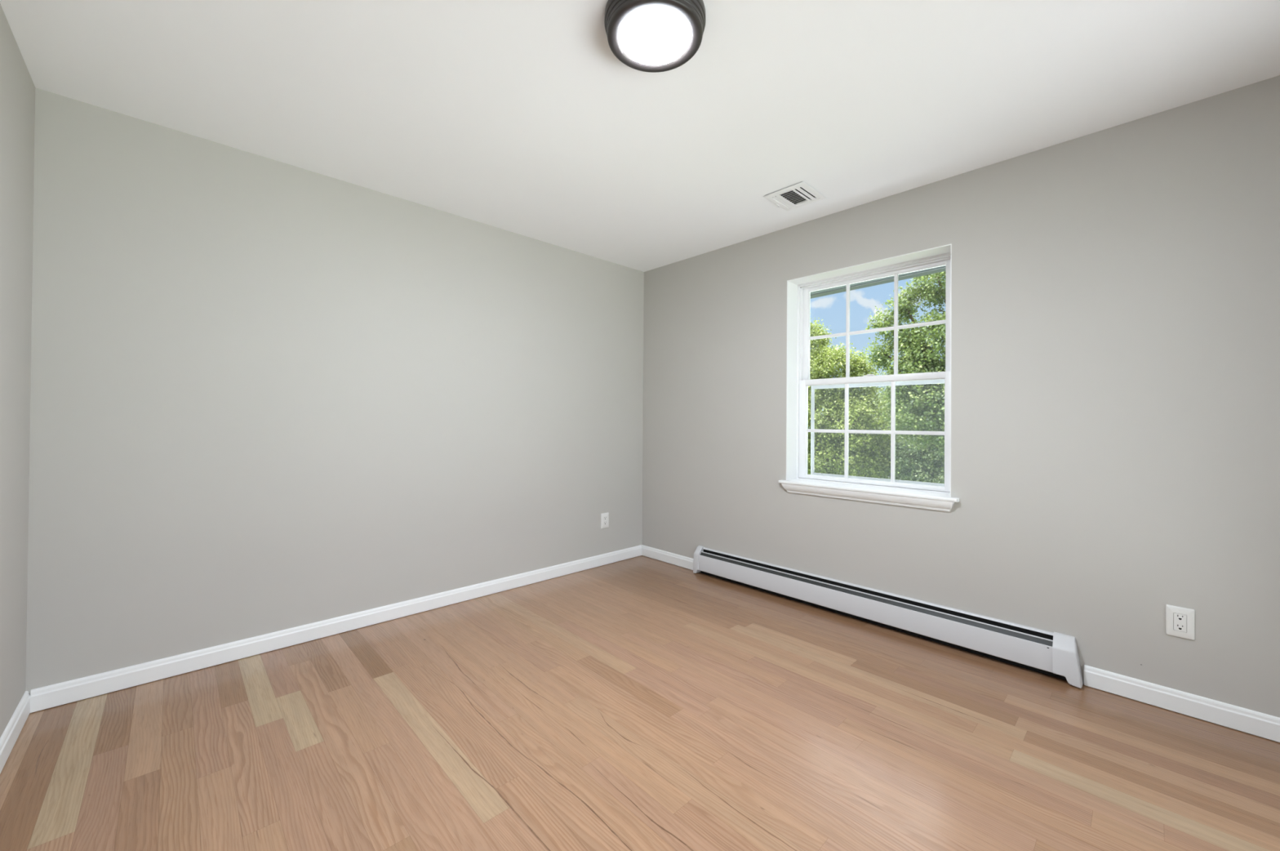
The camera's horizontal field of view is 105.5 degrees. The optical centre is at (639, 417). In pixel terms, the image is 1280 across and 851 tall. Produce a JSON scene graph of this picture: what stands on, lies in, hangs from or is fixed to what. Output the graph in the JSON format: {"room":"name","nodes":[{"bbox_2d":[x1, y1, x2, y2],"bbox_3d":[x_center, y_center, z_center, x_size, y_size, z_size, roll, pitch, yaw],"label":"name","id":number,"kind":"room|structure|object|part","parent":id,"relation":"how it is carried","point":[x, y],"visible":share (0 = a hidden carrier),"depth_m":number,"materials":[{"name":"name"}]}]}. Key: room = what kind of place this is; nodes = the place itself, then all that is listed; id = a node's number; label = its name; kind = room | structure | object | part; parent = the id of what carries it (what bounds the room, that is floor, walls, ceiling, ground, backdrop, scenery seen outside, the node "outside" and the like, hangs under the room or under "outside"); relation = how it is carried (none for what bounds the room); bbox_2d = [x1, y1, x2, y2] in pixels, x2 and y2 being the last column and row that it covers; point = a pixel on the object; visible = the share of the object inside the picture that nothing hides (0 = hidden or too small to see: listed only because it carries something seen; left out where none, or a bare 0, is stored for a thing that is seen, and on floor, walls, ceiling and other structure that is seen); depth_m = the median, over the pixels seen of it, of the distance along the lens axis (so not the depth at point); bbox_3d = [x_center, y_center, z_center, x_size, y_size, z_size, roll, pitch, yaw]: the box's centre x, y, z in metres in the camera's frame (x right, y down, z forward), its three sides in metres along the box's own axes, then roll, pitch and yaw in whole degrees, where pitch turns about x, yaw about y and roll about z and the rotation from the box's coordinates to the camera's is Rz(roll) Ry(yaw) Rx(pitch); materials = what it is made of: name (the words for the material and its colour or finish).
{"room":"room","nodes":[
{"label":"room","id":0,"kind":"room"},
{"bbox_2d":[0,4,35,737],"bbox_3d":[-1.147,-0.073,0.471,0.200,2.440,4.160,1,-1,-44],"label":"wall","id":1,"kind":"structure","parent":0,"point":[17,87],"depth_m":1.70,"materials":[{"name":"paint"}]},
{"bbox_2d":[0,690,30,773],"bbox_3d":[-1.078,1.104,0.536,0.013,0.088,3.760,1,-1,-44],"label":"baseboard","id":2,"kind":"structure","parent":1,"relation":"attached to","point":[17,721],"depth_m":1.71,"materials":[{"name":"white paint"}]},
{"bbox_2d":[25,87,644,694],"bbox_3d":[-1.244,-0.055,3.120,3.326,2.440,0.200,1,-1,-44],"label":"wall","id":3,"kind":"structure","parent":0,"point":[267,395],"depth_m":2.44,"materials":[{"name":"paint"}]},
{"bbox_2d":[30,544,641,712],"bbox_3d":[-1.179,1.121,3.035,3.300,0.088,0.013,1,-1,-44],"label":"baseboard","id":4,"kind":"structure","parent":3,"relation":"attached to","point":[81,688],"depth_m":2.43,"materials":[{"name":"white paint"}]},
{"bbox_2d":[600,512,608,528],"bbox_3d":[-0.280,0.825,3.900,0.078,0.122,0.007,1,-1,-44],"label":"wall outlet","id":5,"kind":"object","parent":3,"relation":"attached to","point":[604,516],"visible":1,"depth_m":3.90,"materials":[{"name":"white plastic"}]},
{"bbox_2d":[603,515,606,524],"bbox_3d":[-0.280,0.825,3.900,0.034,0.067,0.007,1,-1,-44],"label":"receptacle","id":6,"kind":"object","parent":5,"relation":"attached to","point":[604,517],"depth_m":3.90,"materials":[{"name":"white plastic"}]},
{"bbox_2d":[0,555,1279,850],"bbox_3d":[0.116,1.265,1.682,3.726,0.200,4.160,1,-1,-44],"label":"floor","id":7,"kind":"structure","parent":0,"point":[638,703],"depth_m":1.71,"materials":[{"name":"brown wood"}]},
{"bbox_2d":[0,0,1279,271],"bbox_3d":[0.136,-1.385,1.700,3.726,0.220,4.160,1,-1,-44],"label":"ceiling","id":8,"kind":"structure","parent":0,"point":[520,117],"depth_m":1.89,"materials":[{"name":"white paint"}]},
{"bbox_2d":[604,0,705,72],"bbox_3d":[0.047,-1.237,1.556,0.322,0.079,0.322,1,-1,-44],"label":"ceiling light","id":9,"kind":"object","parent":8,"relation":"attached to","point":[651,36],"visible":1,"depth_m":1.52,"materials":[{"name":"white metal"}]},
{"bbox_2d":[618,8,690,65],"bbox_3d":[0.047,-1.208,1.555,0.228,0.020,0.228,1,-1,-44],"label":"diffuser","id":10,"kind":"object","parent":9,"relation":"attached to","point":[647,36],"depth_m":1.54,"materials":[{"name":"white glass"}]},
{"bbox_2d":[763,181,826,211],"bbox_3d":[0.883,-1.254,2.778,0.272,0.026,0.245,1,-1,-44],"label":"ceiling vent","id":11,"kind":"object","parent":8,"relation":"in","point":[779,200],"visible":1,"depth_m":2.78,"materials":[{"name":"white metal"}]},
{"bbox_2d":[641,75,1279,717],"bbox_3d":[1.398,-0.037,2.911,0.201,2.440,4.160,1,-1,-44],"label":"wall","id":12,"kind":"structure","parent":0,"point":[1115,294],"depth_m":2.20,"materials":[{"name":"paint"}]},
{"bbox_2d":[641,544,693,569],"bbox_3d":[0.229,1.138,3.960,0.013,0.088,0.626,1,-1,-44],"label":"baseboard","id":13,"kind":"structure","parent":12,"relation":"attached to","point":[685,562],"depth_m":3.95,"materials":[{"name":"white paint"}]},
{"bbox_2d":[778,244,959,511],"bbox_3d":[1.359,-0.208,2.936,0.258,1.396,1.016,1,-1,-44],"label":"window","id":14,"kind":"structure","parent":12,"relation":"in","point":[925,495],"depth_m":3.00,"materials":[{"name":"white paint"}]},
{"bbox_3d":[1.405,0.076,2.982,0.032,0.660,0.914,1,-1,-44],"label":"sash","id":15,"kind":"part","parent":14,"relation":"part of","materials":[{"name":"white plastic"}]},
{"bbox_2d":[806,381,944,482],"bbox_3d":[1.406,0.084,2.985,0.015,0.598,0.812,1,-1,-44],"label":"grille","id":16,"kind":"object","parent":14,"relation":"attached to","point":[893,432],"depth_m":3.04,"materials":[{"name":"white plastic"}]},
{"bbox_3d":[1.434,-0.548,3.010,0.028,0.662,0.894,1,-1,-44],"label":"sash","id":17,"kind":"part","parent":14,"relation":"part of","materials":[{"name":"white plastic"}]},
{"bbox_2d":[808,274,945,377],"bbox_3d":[1.431,-0.556,3.014,0.015,0.599,0.810,1,-1,-44],"label":"grille","id":18,"kind":"object","parent":14,"relation":"attached to","point":[847,282],"depth_m":3.06,"materials":[{"name":"white plastic"}]},
{"bbox_2d":[810,265,946,298],"bbox_3d":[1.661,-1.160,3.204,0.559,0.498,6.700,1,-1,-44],"label":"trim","id":19,"kind":"structure","parent":12,"relation":"attached to","point":[831,291],"depth_m":3.47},
{"bbox_2d":[693,545,1083,688],"bbox_3d":[1.183,1.081,2.925,0.068,0.201,2.190,1,-1,-44],"label":"baseboard heater","id":20,"kind":"object","parent":12,"relation":"attached to","point":[1055,654],"visible":1,"depth_m":2.61,"materials":[{"name":"white metal"}]},
{"bbox_3d":[1.186,1.071,2.960,0.016,0.172,2.075,1,-1,-44],"label":"plate","id":21,"kind":"part","parent":20,"relation":"part of","materials":[{"name":"white metal"}]},
{"bbox_2d":[1165,604,1195,639],"bbox_3d":[2.164,0.820,1.950,0.007,0.122,0.078,1,-1,-44],"label":"wall outlet","id":22,"kind":"object","parent":12,"relation":"attached to","point":[1180,620],"visible":1,"depth_m":1.95,"materials":[{"name":"white plastic"}]},
{"bbox_2d":[1173,612,1186,631],"bbox_3d":[2.163,0.820,1.950,0.007,0.067,0.034,1,-1,-44],"label":"receptacle","id":23,"kind":"object","parent":22,"relation":"attached to","point":[1180,618],"depth_m":1.95,"materials":[{"name":"white plastic"}]},
{"bbox_2d":[1084,664,1279,742],"bbox_3d":[2.288,1.138,1.812,0.013,0.088,0.942,1,-1,-44],"label":"baseboard","id":24,"kind":"structure","parent":12,"relation":"attached to","point":[1266,726],"depth_m":1.93,"materials":[{"name":"white paint"}]},
{"label":"outside","id":25,"kind":"structure","parent":0,"visible":0},
{"bbox_3d":[18.039,4.619,21.468,170.000,0.030,120.000,1,-1,-44],"label":"ground","id":26,"kind":"structure","parent":25,"visible":0},
{"bbox_2d":[807,317,905,478],"bbox_3d":[5.308,0.678,15.199,2.956,7.855,5.637,1,0,-30],"label":"leafy tree","id":27,"kind":"object","parent":26,"relation":"on","point":[827,446],"visible":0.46,"depth_m":13.71,"materials":[{"name":"green plant"}]},
{"bbox_2d":[808,386,924,479],"bbox_3d":[8.220,1.549,15.853,3.231,6.175,7.076,1,0,-32],"label":"leafy tree","id":28,"kind":"object","parent":26,"relation":"on","point":[882,390],"visible":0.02,"depth_m":15.40,"materials":[{"name":"green plant"}]},
{"bbox_2d":[862,271,946,458],"bbox_3d":[7.756,0.234,10.411,4.594,8.747,1.282,0,0,15],"label":"leafy tree","id":29,"kind":"object","parent":26,"relation":"on","point":[928,415],"visible":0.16,"depth_m":10.68,"materials":[{"name":"green plant"}]},
{"bbox_2d":[881,434,944,483],"bbox_3d":[8.482,2.043,11.929,2.650,5.118,4.891,1,-1,-44],"label":"bush","id":30,"kind":"object","parent":26,"relation":"on","point":[931,469],"visible":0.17,"depth_m":12.46,"materials":[{"name":"green plant"}]}
]}

